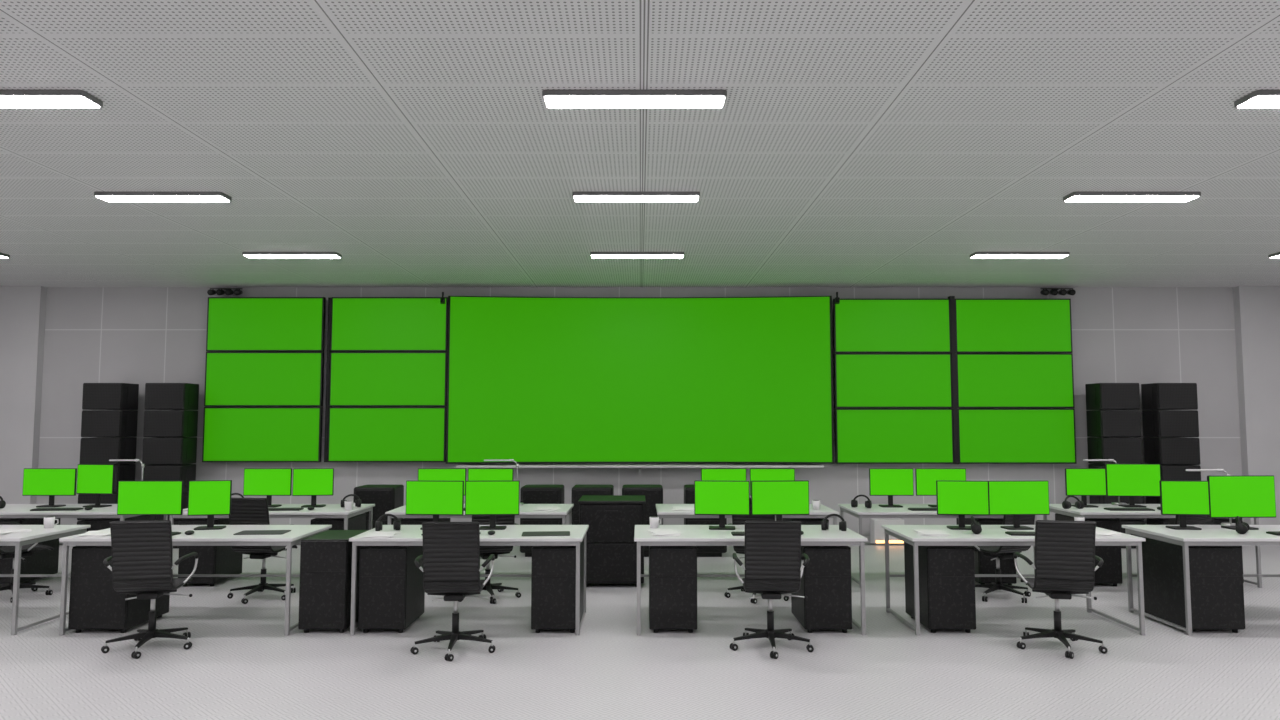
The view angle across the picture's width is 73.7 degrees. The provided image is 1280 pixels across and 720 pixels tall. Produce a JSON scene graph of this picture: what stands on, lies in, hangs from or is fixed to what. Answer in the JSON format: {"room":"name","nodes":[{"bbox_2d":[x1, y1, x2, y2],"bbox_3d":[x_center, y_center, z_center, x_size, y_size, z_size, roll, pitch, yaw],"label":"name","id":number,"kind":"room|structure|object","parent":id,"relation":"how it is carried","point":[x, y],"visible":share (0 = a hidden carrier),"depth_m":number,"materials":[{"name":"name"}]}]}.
{"room":"control room","nodes":[
{"label":"control room","id":0,"kind":"room"},
{"bbox_2d":[0,0,1279,286],"bbox_3d":[0.000,-1.588,4.222,18.600,0.100,15.200,0,-4,0],"label":"ceiling","id":1,"kind":"structure","parent":0,"point":[417,143],"depth_m":5.60,"materials":[{"name":"white"}]},
{"bbox_2d":[0,89,102,107],"bbox_3d":[-3.610,-1.477,4.835,1.030,0.036,0.200,0,-4,0],"label":"ceiling light","id":2,"kind":"object","parent":1,"relation":"attached to","point":[9,98],"depth_m":4.79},
{"bbox_2d":[94,191,231,201],"bbox_3d":[-3.880,-1.328,6.950,1.030,0.036,0.200,0,-4,0],"label":"ceiling light","id":3,"kind":"object","parent":1,"relation":"attached to","point":[110,196],"depth_m":6.87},
{"bbox_2d":[207,288,242,294],"bbox_3d":[-5.660,-0.925,11.689,0.442,0.108,0.199,0,-4,0],"label":"bar","id":4,"kind":"object","parent":1,"relation":"attached to","point":[228,291],"visible":1,"depth_m":11.60,"materials":[{"name":"black plastic"}]},
{"bbox_2d":[242,252,341,257],"bbox_3d":[-3.830,-1.156,9.404,1.030,0.036,0.200,0,-4,0],"label":"ceiling light","id":5,"kind":"object","parent":1,"relation":"attached to","point":[248,254],"depth_m":9.33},
{"bbox_2d":[542,89,726,107],"bbox_3d":[-0.030,-1.477,4.835,1.030,0.036,0.200,0,-4,0],"label":"ceiling light","id":6,"kind":"object","parent":1,"relation":"attached to","point":[552,98],"depth_m":4.77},
{"bbox_2d":[572,191,699,201],"bbox_3d":[-0.030,-1.328,6.950,1.030,0.036,0.200,0,-4,0],"label":"ceiling light","id":7,"kind":"object","parent":1,"relation":"attached to","point":[578,196],"depth_m":6.87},
{"bbox_2d":[590,252,683,257],"bbox_3d":[-0.030,-1.156,9.404,1.030,0.036,0.200,0,-4,0],"label":"ceiling light","id":8,"kind":"object","parent":1,"relation":"attached to","point":[593,254],"depth_m":9.32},
{"bbox_2d":[970,252,1069,257],"bbox_3d":[4.180,-1.156,9.404,1.030,0.036,0.200,0,-4,0],"label":"ceiling light","id":9,"kind":"object","parent":1,"relation":"attached to","point":[977,254],"depth_m":9.33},
{"bbox_2d":[1040,288,1075,294],"bbox_3d":[5.700,-0.925,11.689,0.442,0.108,0.199,0,-4,0],"label":"bar","id":10,"kind":"object","parent":1,"relation":"attached to","point":[1053,291],"visible":1,"depth_m":11.60,"materials":[{"name":"black plastic"}]},
{"bbox_2d":[1063,191,1200,201],"bbox_3d":[4.000,-1.328,6.950,1.030,0.036,0.200,0,-4,0],"label":"ceiling light","id":11,"kind":"object","parent":1,"relation":"attached to","point":[1079,196],"depth_m":6.87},
{"bbox_2d":[1234,89,1279,107],"bbox_3d":[3.940,-1.477,4.835,1.030,0.036,0.200,0,-4,0],"label":"ceiling light","id":12,"kind":"object","parent":1,"relation":"attached to","point":[1263,98],"depth_m":4.82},
{"bbox_2d":[0,542,1279,719],"bbox_3d":[0.000,1.983,3.971,18.600,0.100,15.200,0,-4,0],"label":"floor","id":13,"kind":"structure","parent":0,"point":[240,663],"depth_m":5.84,"materials":[{"name":"carpet"}]},
{"bbox_2d":[0,522,53,602],"bbox_3d":[-5.872,1.740,7.973,0.602,0.947,0.590,-3,-5,35],"label":"office chair","id":14,"kind":"object","parent":13,"relation":"on","point":[7,552],"visible":0.66,"depth_m":7.98,"materials":[{"name":"black leather"}]},
{"bbox_2d":[0,518,60,583],"bbox_3d":[-6.350,1.939,8.765,0.370,0.660,0.602,0,-4,0],"label":"base cabinet","id":15,"kind":"object","parent":13,"relation":"on","point":[43,561],"visible":0.4,"depth_m":8.70,"materials":[{"name":"black metal"}]},
{"bbox_2d":[0,525,90,634],"bbox_3d":[-5.680,1.774,6.978,1.800,0.740,0.850,0,-4,0],"label":"office desk","id":16,"kind":"object","parent":13,"relation":"on","point":[38,533],"visible":0.78,"depth_m":6.81,"materials":[{"name":"white laminate"}]},
{"bbox_2d":[0,504,167,544],"bbox_3d":[-6.000,1.904,8.833,1.800,0.740,0.850,0,-4,0],"label":"office desk","id":17,"kind":"object","parent":13,"relation":"on","point":[10,510],"visible":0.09,"depth_m":8.46,"materials":[{"name":"white laminate"}]},
{"bbox_2d":[22,468,76,506],"bbox_3d":[-6.200,1.343,8.998,0.550,0.402,0.180,0,-4,0],"label":"computer monitor","id":18,"kind":"object","parent":17,"relation":"on","point":[51,482],"visible":1,"depth_m":8.95,"materials":[{"name":"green plastic"}]},
{"bbox_2d":[76,464,114,507],"bbox_3d":[-5.713,1.322,8.999,0.420,0.445,0.180,-1,-4,8],"label":"computer monitor","id":19,"kind":"object","parent":17,"relation":"on","point":[98,479],"visible":1,"depth_m":8.95,"materials":[{"name":"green plastic"}]},
{"bbox_2d":[77,383,138,534],"bbox_3d":[-7.000,1.374,11.221,0.530,2.132,0.380,0,-4,0],"label":"cabinet","id":20,"kind":"object","parent":13,"relation":"on","point":[108,418],"visible":0.56,"depth_m":11.08,"materials":[{"name":"black metal"}]},
{"bbox_2d":[84,515,148,531],"bbox_3d":[-5.350,1.939,8.765,0.370,0.660,0.602,0,-4,0],"label":"base cabinet","id":21,"kind":"object","parent":13,"relation":"on","point":[96,524],"visible":0.17,"depth_m":8.50,"materials":[{"name":"black metal"}]},
{"bbox_2d":[68,546,169,632],"bbox_3d":[-4.200,1.807,6.919,0.450,0.665,0.622,0,-4,0],"label":"base cabinet","id":22,"kind":"object","parent":13,"relation":"on","point":[94,604],"visible":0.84,"depth_m":6.61,"materials":[{"name":"black metal"}]},
{"bbox_2d":[101,520,198,658],"bbox_3d":[-3.548,1.615,6.199,0.602,0.947,0.590,1,-4,-11],"label":"office chair","id":23,"kind":"object","parent":13,"relation":"on","point":[142,562],"visible":1,"depth_m":6.01,"materials":[{"name":"black leather"}]},
{"bbox_2d":[142,383,198,547],"bbox_3d":[-6.190,1.374,11.221,0.530,2.132,0.380,0,-4,0],"label":"cabinet","id":24,"kind":"object","parent":13,"relation":"on","point":[169,417],"visible":0.64,"depth_m":11.08,"materials":[{"name":"black plastic"}]},
{"bbox_2d":[59,525,331,634],"bbox_3d":[-3.580,1.774,6.978,1.800,0.740,0.850,0,-4,0],"label":"office desk","id":25,"kind":"object","parent":13,"relation":"on","point":[222,537],"visible":0.62,"depth_m":6.60,"materials":[{"name":"white laminate"}]},
{"bbox_2d":[117,481,183,520],"bbox_3d":[-4.100,1.215,7.183,0.540,0.402,0.180,0,-4,0],"label":"computer monitor","id":26,"kind":"object","parent":25,"relation":"on","point":[151,498],"visible":0.79,"depth_m":7.13,"materials":[{"name":"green plastic"}]},
{"bbox_2d":[188,480,231,529],"bbox_3d":[-3.610,1.214,7.181,0.330,0.405,0.180,1,-4,-12],"label":"computer monitor","id":27,"kind":"object","parent":25,"relation":"on","point":[210,498],"visible":1,"depth_m":7.14,"materials":[{"name":"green plastic"}]},
{"bbox_2d":[233,530,290,534],"bbox_3d":[-3.050,1.394,6.899,0.380,0.006,0.240,0,-4,-5],"label":"desk pad","id":28,"kind":"object","parent":25,"relation":"on","point":[245,532],"visible":1,"depth_m":6.87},
{"bbox_2d":[178,518,242,585],"bbox_3d":[-4.400,1.939,8.765,0.370,0.660,0.602,0,-4,0],"label":"base cabinet","id":29,"kind":"object","parent":13,"relation":"on","point":[212,559],"visible":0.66,"depth_m":8.47,"materials":[{"name":"black metal"}]},
{"bbox_2d":[227,498,297,603],"bbox_3d":[-3.529,1.739,7.966,0.603,0.947,0.590,-1,-4,8],"label":"office chair","id":30,"kind":"object","parent":13,"relation":"on","point":[244,511],"visible":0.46,"depth_m":7.77,"materials":[{"name":"black leather"}]},
{"bbox_2d":[170,504,374,556],"bbox_3d":[-3.780,1.904,8.833,1.800,0.740,0.850,0,-4,0],"label":"office desk","id":31,"kind":"object","parent":13,"relation":"on","point":[330,510],"visible":0.3,"depth_m":8.46,"materials":[{"name":"white laminate"}]},
{"bbox_2d":[243,468,291,506],"bbox_3d":[-3.910,1.343,8.998,0.500,0.402,0.180,0,-4,0],"label":"computer monitor","id":32,"kind":"object","parent":31,"relation":"on","point":[268,482],"visible":0.86,"depth_m":8.95,"materials":[{"name":"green plastic"}]},
{"bbox_2d":[292,468,333,507],"bbox_3d":[-3.437,1.343,8.998,0.410,0.402,0.180,1,-4,-8],"label":"computer monitor","id":33,"kind":"object","parent":31,"relation":"on","point":[313,482],"visible":1,"depth_m":8.95,"materials":[{"name":"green plastic"}]},
{"bbox_2d":[298,530,367,632],"bbox_3d":[-2.462,1.779,6.911,0.370,0.720,0.602,0,-4,0],"label":"base cabinet","id":34,"kind":"object","parent":13,"relation":"on","point":[326,556],"visible":0.8,"depth_m":6.62,"materials":[{"name":"black metal"}]},
{"bbox_2d":[310,513,365,529],"bbox_3d":[-3.100,1.939,8.765,0.370,0.660,0.602,0,-4,0],"label":"base cabinet","id":35,"kind":"object","parent":13,"relation":"on","point":[358,522],"visible":0.2,"depth_m":8.56,"materials":[{"name":"black metal"}]},
{"bbox_2d":[353,485,403,529],"bbox_3d":[-3.220,1.972,10.509,0.500,0.840,0.458,0,-4,0],"label":"storage unit","id":36,"kind":"object","parent":13,"relation":"on","point":[386,498],"visible":0.39,"depth_m":10.30,"materials":[{"name":"black plastic"}]},
{"bbox_2d":[358,546,424,632],"bbox_3d":[-2.000,1.809,6.909,0.370,0.660,0.602,0,-4,0],"label":"base cabinet","id":37,"kind":"object","parent":13,"relation":"on","point":[391,589],"visible":0.97,"depth_m":6.62,"materials":[{"name":"black metal"}]},
{"bbox_2d":[401,518,450,524],"bbox_3d":[-2.200,1.939,8.765,0.370,0.660,0.602,0,-4,0],"label":"base cabinet","id":38,"kind":"object","parent":13,"relation":"on","point":[406,521],"visible":0.09,"depth_m":8.50,"materials":[{"name":"black metal"}]},
{"bbox_2d":[410,522,495,660],"bbox_3d":[-1.332,1.611,6.140,0.603,0.947,0.590,0,-4,-4],"label":"office chair","id":39,"kind":"object","parent":13,"relation":"on","point":[451,569],"visible":1,"depth_m":5.94,"materials":[{"name":"black leather"}]},
{"bbox_2d":[349,525,588,634],"bbox_3d":[-1.345,1.774,6.978,1.800,0.740,0.850,0,-4,0],"label":"office desk","id":40,"kind":"object","parent":13,"relation":"on","point":[410,535],"visible":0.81,"depth_m":6.60,"materials":[{"name":"white laminate"}]},
{"bbox_2d":[406,480,463,529],"bbox_3d":[-1.716,1.215,7.182,0.490,0.402,0.180,0,-4,4],"label":"computer monitor","id":41,"kind":"object","parent":40,"relation":"on","point":[435,498],"visible":0.81,"depth_m":7.13,"materials":[{"name":"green plastic"}]},
{"bbox_2d":[465,480,519,529],"bbox_3d":[-1.238,1.215,7.182,0.450,0.402,0.180,0,-4,-3],"label":"computer monitor","id":42,"kind":"object","parent":40,"relation":"on","point":[492,498],"visible":0.99,"depth_m":7.13,"materials":[{"name":"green plastic"}]},
{"bbox_2d":[522,531,569,535],"bbox_3d":[-0.750,1.389,6.819,0.380,0.006,0.240,0,-4,-5],"label":"desk pad","id":43,"kind":"object","parent":40,"relation":"on","point":[540,533],"visible":1,"depth_m":6.81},
{"bbox_2d":[385,504,573,524],"bbox_3d":[-1.620,1.904,8.833,1.800,0.740,0.850,0,-4,0],"label":"office desk","id":44,"kind":"object","parent":13,"relation":"on","point":[525,510],"visible":0.34,"depth_m":8.46,"materials":[{"name":"white laminate"}]},
{"bbox_2d":[418,468,465,495],"bbox_3d":[-2.083,1.343,8.998,0.500,0.402,0.180,0,-4,-3],"label":"computer monitor","id":45,"kind":"object","parent":44,"relation":"on","point":[424,474],"visible":0.38,"depth_m":8.96,"materials":[{"name":"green plastic"}]},
{"bbox_2d":[468,468,512,480],"bbox_3d":[-1.567,1.343,8.998,0.480,0.402,0.180,0,-4,3],"label":"computer monitor","id":46,"kind":"object","parent":44,"relation":"on","point":[474,474],"visible":0.34,"depth_m":8.96,"materials":[{"name":"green plastic"}]},
{"bbox_2d":[458,515,520,603],"bbox_3d":[-1.413,1.738,7.946,0.602,0.947,0.590,1,-4,-20],"label":"office chair","id":47,"kind":"object","parent":13,"relation":"on","point":[485,551],"visible":0.31,"depth_m":7.81,"materials":[{"name":"black leather"}]},
{"bbox_2d":[520,485,563,556],"bbox_3d":[-1.200,1.972,10.509,0.500,0.840,0.458,0,-4,0],"label":"storage unit","id":48,"kind":"object","parent":13,"relation":"on","point":[529,494],"visible":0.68,"depth_m":10.30,"materials":[{"name":"black plastic"}]},
{"bbox_2d":[531,539,583,632],"bbox_3d":[-0.660,1.809,6.909,0.370,0.660,0.602,0,-4,0],"label":"base cabinet","id":49,"kind":"object","parent":13,"relation":"on","point":[553,570],"visible":0.89,"depth_m":6.62,"materials":[{"name":"black metal"}]},
{"bbox_2d":[571,485,613,524],"bbox_3d":[-0.580,1.972,10.509,0.500,0.840,0.458,0,-4,0],"label":"storage unit","id":50,"kind":"object","parent":13,"relation":"on","point":[578,491],"visible":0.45,"depth_m":10.31,"materials":[{"name":"black plastic"}]},
{"bbox_2d":[578,495,645,586],"bbox_3d":[-0.280,1.841,8.727,0.670,0.850,0.650,0,-4,0],"label":"base cabinet","id":51,"kind":"object","parent":13,"relation":"on","point":[611,547],"visible":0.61,"depth_m":8.43,"materials":[{"name":"black metal"}]},
{"bbox_2d":[622,485,662,556],"bbox_3d":[0.030,1.972,10.509,0.500,0.840,0.458,0,-4,0],"label":"storage unit","id":52,"kind":"object","parent":13,"relation":"on","point":[653,494],"visible":0.31,"depth_m":10.30,"materials":[{"name":"black plastic"}]},
{"bbox_2d":[649,546,696,632],"bbox_3d":[0.260,1.809,6.909,0.370,0.660,0.602,0,-4,0],"label":"base cabinet","id":53,"kind":"object","parent":13,"relation":"on","point":[672,569],"visible":0.94,"depth_m":6.61,"materials":[{"name":"black metal"}]},
{"bbox_2d":[684,485,726,556],"bbox_3d":[0.800,1.972,10.509,0.500,0.840,0.458,0,-4,0],"label":"storage unit","id":54,"kind":"object","parent":13,"relation":"on","point":[702,551],"visible":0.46,"depth_m":10.29,"materials":[{"name":"black plastic"}]},
{"bbox_2d":[656,504,838,524],"bbox_3d":[1.070,1.904,8.833,1.800,0.740,0.850,0,-4,0],"label":"office desk","id":55,"kind":"object","parent":13,"relation":"on","point":[663,510],"visible":0.35,"depth_m":8.46,"materials":[{"name":"white laminate"}]},
{"bbox_2d":[701,468,745,480],"bbox_3d":[0.877,1.343,8.998,0.480,0.402,0.180,0,-4,-3],"label":"computer monitor","id":56,"kind":"object","parent":55,"relation":"on","point":[713,474],"visible":0.39,"depth_m":8.96,"materials":[{"name":"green plastic"}]},
{"bbox_2d":[750,468,794,495],"bbox_3d":[1.393,1.343,8.998,0.470,0.402,0.180,0,-4,3],"label":"computer monitor","id":57,"kind":"object","parent":55,"relation":"on","point":[756,474],"visible":0.48,"depth_m":8.96,"materials":[{"name":"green plastic"}]},
{"bbox_2d":[634,525,867,634],"bbox_3d":[0.855,1.774,6.978,1.800,0.740,0.850,0,-4,0],"label":"office desk","id":58,"kind":"object","parent":13,"relation":"on","point":[694,535],"visible":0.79,"depth_m":6.60,"materials":[{"name":"white laminate"}]},
{"bbox_2d":[694,480,749,529],"bbox_3d":[0.689,1.215,7.182,0.460,0.402,0.180,0,-4,5],"label":"computer monitor","id":59,"kind":"object","parent":58,"relation":"on","point":[721,498],"visible":1,"depth_m":7.13,"materials":[{"name":"glass"}]},
{"bbox_2d":[751,480,808,520],"bbox_3d":[1.171,1.215,7.182,0.490,0.402,0.180,0,-4,-4],"label":"computer monitor","id":60,"kind":"object","parent":58,"relation":"on","point":[778,498],"visible":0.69,"depth_m":7.13,"materials":[{"name":"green plastic"}]},
{"bbox_2d":[724,498,788,603],"bbox_3d":[1.088,1.739,7.968,0.602,0.947,0.590,-1,-4,15],"label":"office chair","id":61,"kind":"object","parent":13,"relation":"on","point":[736,519],"visible":0.17,"depth_m":7.79,"materials":[{"name":"black leather"}]},
{"bbox_2d":[729,521,813,658],"bbox_3d":[0.944,1.615,6.200,0.603,0.947,0.590,0,-4,4],"label":"office chair","id":62,"kind":"object","parent":13,"relation":"on","point":[774,566],"visible":1,"depth_m":6.00,"materials":[{"name":"black leather"}]},
{"bbox_2d":[791,546,851,632],"bbox_3d":[1.460,1.809,6.909,0.370,0.660,0.602,0,-4,0],"label":"base cabinet","id":63,"kind":"object","parent":13,"relation":"on","point":[826,584],"visible":0.91,"depth_m":6.62,"materials":[{"name":"black metal"}]},
{"bbox_2d":[870,518,903,545],"bbox_3d":[3.280,2.279,11.316,0.400,0.340,0.204,0,-4,0],"label":"uplight","id":64,"kind":"object","parent":13,"relation":"on","point":[877,535],"visible":0.63,"depth_m":11.22,"materials":[{"name":"white laminate"}]},
{"bbox_2d":[838,504,1036,584],"bbox_3d":[3.050,1.904,8.833,1.800,0.740,0.850,0,-4,0],"label":"office desk","id":65,"kind":"object","parent":13,"relation":"on","point":[860,511],"visible":0.37,"depth_m":8.46,"materials":[{"name":"white laminate"}]},
{"bbox_2d":[869,468,913,506],"bbox_3d":[2.640,1.343,8.998,0.460,0.402,0.180,0,-4,0],"label":"computer monitor","id":66,"kind":"object","parent":65,"relation":"on","point":[890,482],"visible":1,"depth_m":8.95,"materials":[{"name":"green plastic"}]},
{"bbox_2d":[915,468,965,506],"bbox_3d":[3.163,1.343,8.998,0.520,0.402,0.180,0,-4,3],"label":"computer monitor","id":67,"kind":"object","parent":65,"relation":"on","point":[926,478],"visible":0.57,"depth_m":8.96,"materials":[{"name":"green plastic"}]},
{"bbox_2d":[904,542,975,632],"bbox_3d":[2.420,1.809,6.909,0.370,0.660,0.602,0,-4,0],"label":"base cabinet","id":68,"kind":"object","parent":13,"relation":"on","point":[947,601],"visible":0.91,"depth_m":6.62,"materials":[{"name":"black metal"}]},
{"bbox_2d":[956,518,1016,584],"bbox_3d":[3.550,1.939,8.765,0.370,0.660,0.602,0,-4,0],"label":"base cabinet","id":69,"kind":"object","parent":13,"relation":"on","point":[983,564],"visible":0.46,"depth_m":8.46,"materials":[{"name":"black metal"}]},
{"bbox_2d":[971,515,1034,602],"bbox_3d":[3.360,1.739,7.967,0.602,0.947,0.590,2,-4,-25],"label":"office chair","id":70,"kind":"object","parent":13,"relation":"on","point":[998,552],"visible":0.44,"depth_m":7.86,"materials":[{"name":"black leather"}]},
{"bbox_2d":[881,525,1145,634],"bbox_3d":[3.000,1.774,6.978,1.800,0.740,0.850,0,-4,0],"label":"office desk","id":71,"kind":"object","parent":13,"relation":"on","point":[991,535],"visible":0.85,"depth_m":6.62,"materials":[{"name":"white laminate"}]},
{"bbox_2d":[936,480,988,529],"bbox_3d":[2.705,1.215,7.182,0.420,0.402,0.180,0,-4,6],"label":"computer monitor","id":72,"kind":"object","parent":71,"relation":"on","point":[960,498],"visible":0.92,"depth_m":7.14,"materials":[{"name":"glass"}]},
{"bbox_2d":[988,480,1049,529],"bbox_3d":[3.167,1.215,7.182,0.520,0.402,0.180,0,-4,-3],"label":"computer monitor","id":73,"kind":"object","parent":71,"relation":"on","point":[1015,498],"visible":1,"depth_m":7.13,"materials":[{"name":"glass"}]},
{"bbox_2d":[1013,520,1107,658],"bbox_3d":[3.029,1.615,6.201,0.602,0.947,0.590,-1,-4,12],"label":"office chair","id":74,"kind":"object","parent":13,"relation":"on","point":[1065,556],"visible":1,"depth_m":6.01,"materials":[{"name":"black leather"}]},
{"bbox_2d":[1055,513,1122,585],"bbox_3d":[4.600,1.939,8.765,0.370,0.660,0.602,0,-4,0],"label":"base cabinet","id":75,"kind":"object","parent":13,"relation":"on","point":[1110,572],"visible":0.37,"depth_m":8.46,"materials":[{"name":"black metal"}]},
{"bbox_2d":[1085,383,1144,547],"bbox_3d":[6.250,1.374,11.221,0.530,2.132,0.380,0,-4,0],"label":"cabinet","id":76,"kind":"object","parent":13,"relation":"on","point":[1114,418],"visible":0.66,"depth_m":11.08,"materials":[{"name":"black metal"}]},
{"bbox_2d":[1043,504,1261,587],"bbox_3d":[5.250,1.904,8.833,1.800,0.740,0.850,0,-4,0],"label":"office desk","id":77,"kind":"object","parent":13,"relation":"on","point":[1087,512],"visible":0.24,"depth_m":8.46,"materials":[{"name":"white laminate"}]},
{"bbox_2d":[1065,468,1105,506],"bbox_3d":[4.680,1.343,8.998,0.420,0.402,0.180,0,-4,0],"label":"computer monitor","id":78,"kind":"object","parent":77,"relation":"on","point":[1083,482],"visible":0.88,"depth_m":8.95,"materials":[{"name":"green plastic"}]},
{"bbox_2d":[1105,464,1160,507],"bbox_3d":[5.184,1.319,8.999,0.550,0.450,0.180,0,-4,4],"label":"computer monitor","id":79,"kind":"object","parent":77,"relation":"on","point":[1131,480],"visible":0.93,"depth_m":8.95,"materials":[{"name":"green plastic"}]},
{"bbox_2d":[1141,383,1200,524],"bbox_3d":[7.000,1.374,11.221,0.530,2.132,0.380,0,-4,0],"label":"cabinet","id":80,"kind":"object","parent":13,"relation":"on","point":[1171,418],"visible":0.71,"depth_m":11.08,"materials":[{"name":"black plastic"}]},
{"bbox_2d":[1144,515,1213,524],"bbox_3d":[5.002,1.739,7.965,0.603,0.947,0.590,1,-4,-10],"label":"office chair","id":81,"kind":"object","parent":13,"relation":"on","point":[1190,519],"visible":0.06,"depth_m":7.76,"materials":[{"name":"black leather"}]},
{"bbox_2d":[1139,536,1244,632],"bbox_3d":[4.460,1.807,6.919,0.450,0.665,0.622,0,-4,0],"label":"base cabinet","id":82,"kind":"object","parent":13,"relation":"on","point":[1216,572],"visible":0.79,"depth_m":6.63,"materials":[{"name":"black metal"}]},
{"bbox_2d":[1122,525,1279,634],"bbox_3d":[5.090,1.774,6.978,1.800,0.740,0.850,0,-4,0],"label":"office desk","id":83,"kind":"object","parent":13,"relation":"on","point":[1210,535],"visible":0.96,"depth_m":6.80,"materials":[{"name":"white laminate"}]},
{"bbox_2d":[1159,480,1209,529],"bbox_3d":[4.565,1.215,7.182,0.380,0.402,0.180,0,-4,6],"label":"computer monitor","id":84,"kind":"object","parent":83,"relation":"on","point":[1181,498],"visible":1,"depth_m":7.14,"materials":[{"name":"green plastic"}]},
{"bbox_2d":[1207,475,1275,529],"bbox_3d":[5.037,1.194,7.184,0.575,0.445,0.180,0,-4,-3],"label":"computer monitor","id":85,"kind":"object","parent":83,"relation":"on","point":[1243,496],"visible":0.84,"depth_m":7.13,"materials":[{"name":"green plastic"}]},
{"bbox_2d":[36,287,1244,535],"bbox_3d":[0.000,0.734,11.727,18.800,3.680,0.100,0,-4,0],"label":"wall","id":86,"kind":"structure","parent":0,"point":[141,336],"depth_m":11.73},
{"bbox_2d":[0,286,46,503],"bbox_3d":[-8.750,0.726,11.618,1.100,3.480,0.120,0,-4,0],"label":"pilaster","id":87,"kind":"object","parent":86,"relation":"attached to","point":[22,308],"visible":0.71,"depth_m":11.60,"materials":[{"name":"paint"}]},
{"bbox_2d":[202,407,322,461],"bbox_3d":[-5.080,1.007,11.551,1.580,0.740,0.193,0,-4,0],"label":"video screen","id":88,"kind":"object","parent":86,"relation":"attached to","point":[230,434],"visible":1,"depth_m":11.46,"materials":[{"name":"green plastic"}]},
{"bbox_2d":[204,352,323,406],"bbox_3d":[-5.080,0.264,11.604,1.580,0.740,0.193,0,-4,0],"label":"video screen","id":89,"kind":"object","parent":86,"relation":"attached to","point":[232,379],"visible":1,"depth_m":11.51,"materials":[{"name":"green plastic"}]},
{"bbox_2d":[206,297,325,351],"bbox_3d":[-5.080,-0.479,11.656,1.580,0.740,0.193,0,-4,0],"label":"video screen","id":90,"kind":"object","parent":86,"relation":"attached to","point":[234,324],"visible":1,"depth_m":11.56,"materials":[{"name":"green plastic"}]},
{"bbox_2d":[324,297,331,461],"bbox_3d":[-4.240,0.267,11.642,0.044,2.240,0.125,0,-4,0],"label":"support rail","id":91,"kind":"object","parent":86,"relation":"attached to","point":[329,298],"visible":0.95,"depth_m":11.58,"materials":[{"name":"black metal"}]},
{"bbox_2d":[327,407,446,461],"bbox_3d":[-3.400,1.007,11.551,1.580,0.740,0.193,0,-4,0],"label":"video screen","id":92,"kind":"object","parent":86,"relation":"attached to","point":[355,434],"visible":0.96,"depth_m":11.46,"materials":[{"name":"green plastic"}]},
{"bbox_2d":[329,352,446,406],"bbox_3d":[-3.400,0.264,11.604,1.580,0.740,0.193,0,-4,0],"label":"video screen","id":93,"kind":"object","parent":86,"relation":"attached to","point":[357,379],"visible":0.91,"depth_m":11.51,"materials":[{"name":"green plastic"}]},
{"bbox_2d":[330,297,447,351],"bbox_3d":[-3.400,-0.479,11.656,1.580,0.740,0.193,0,-4,0],"label":"video screen","id":94,"kind":"object","parent":86,"relation":"attached to","point":[358,324],"visible":0.87,"depth_m":11.56,"materials":[{"name":"glass"}]},
{"bbox_2d":[446,296,833,463],"bbox_3d":[0.000,0.265,11.575,5.180,2.255,0.250,0,-4,0],"label":"video screen","id":95,"kind":"object","parent":86,"relation":"attached to","point":[530,379],"visible":1,"depth_m":11.55,"materials":[{"name":"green plastic"}]},
{"bbox_2d":[456,465,823,473],"bbox_3d":[0.000,1.469,11.485,4.900,0.110,0.260,0,-4,0],"label":"ledge","id":96,"kind":"object","parent":86,"relation":"attached to","point":[457,466],"visible":0.88,"depth_m":11.36,"materials":[{"name":"white laminate"}]},
{"bbox_2d":[833,299,950,352],"bbox_3d":[3.420,-0.459,11.654,1.580,0.740,0.193,0,-4,0],"label":"video screen","id":97,"kind":"object","parent":86,"relation":"attached to","point":[859,325],"visible":0.98,"depth_m":11.56,"materials":[{"name":"glass"}]},
{"bbox_2d":[834,353,952,407],"bbox_3d":[3.420,0.284,11.602,1.580,0.740,0.193,0,-4,0],"label":"video screen","id":98,"kind":"object","parent":86,"relation":"attached to","point":[861,380],"visible":1,"depth_m":11.51,"materials":[{"name":"glass"}]},
{"bbox_2d":[835,408,953,463],"bbox_3d":[3.420,1.027,11.550,1.580,0.740,0.193,0,-4,0],"label":"video screen","id":99,"kind":"object","parent":86,"relation":"attached to","point":[862,435],"visible":1,"depth_m":11.46,"materials":[{"name":"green plastic"}]},
{"bbox_2d":[948,296,958,463],"bbox_3d":[4.240,0.269,11.597,0.064,2.270,0.195,0,-4,0],"label":"support rail","id":100,"kind":"object","parent":86,"relation":"attached to","point":[952,298],"visible":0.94,"depth_m":11.50,"materials":[{"name":"black metal"}]},
{"bbox_2d":[955,299,1072,352],"bbox_3d":[5.060,-0.459,11.654,1.580,0.740,0.193,0,-4,0],"label":"video screen","id":101,"kind":"object","parent":86,"relation":"attached to","point":[982,325],"visible":1,"depth_m":11.56,"materials":[{"name":"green plastic"}]},
{"bbox_2d":[956,353,1074,407],"bbox_3d":[5.060,0.284,11.602,1.580,0.740,0.193,0,-4,0],"label":"video screen","id":102,"kind":"object","parent":86,"relation":"attached to","point":[984,380],"visible":1,"depth_m":11.51,"materials":[{"name":"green plastic"}]},
{"bbox_2d":[958,408,1076,463],"bbox_3d":[5.060,1.027,11.550,1.580,0.740,0.193,0,-4,0],"label":"video screen","id":103,"kind":"object","parent":86,"relation":"attached to","point":[985,435],"visible":1,"depth_m":11.46,"materials":[{"name":"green plastic"}]},
{"bbox_2d":[1233,286,1279,524],"bbox_3d":[8.750,0.726,11.618,1.100,3.480,0.120,0,-4,0],"label":"pilaster","id":104,"kind":"object","parent":86,"relation":"attached to","point":[1256,308],"visible":0.71,"depth_m":11.60,"materials":[{"name":"paint"}]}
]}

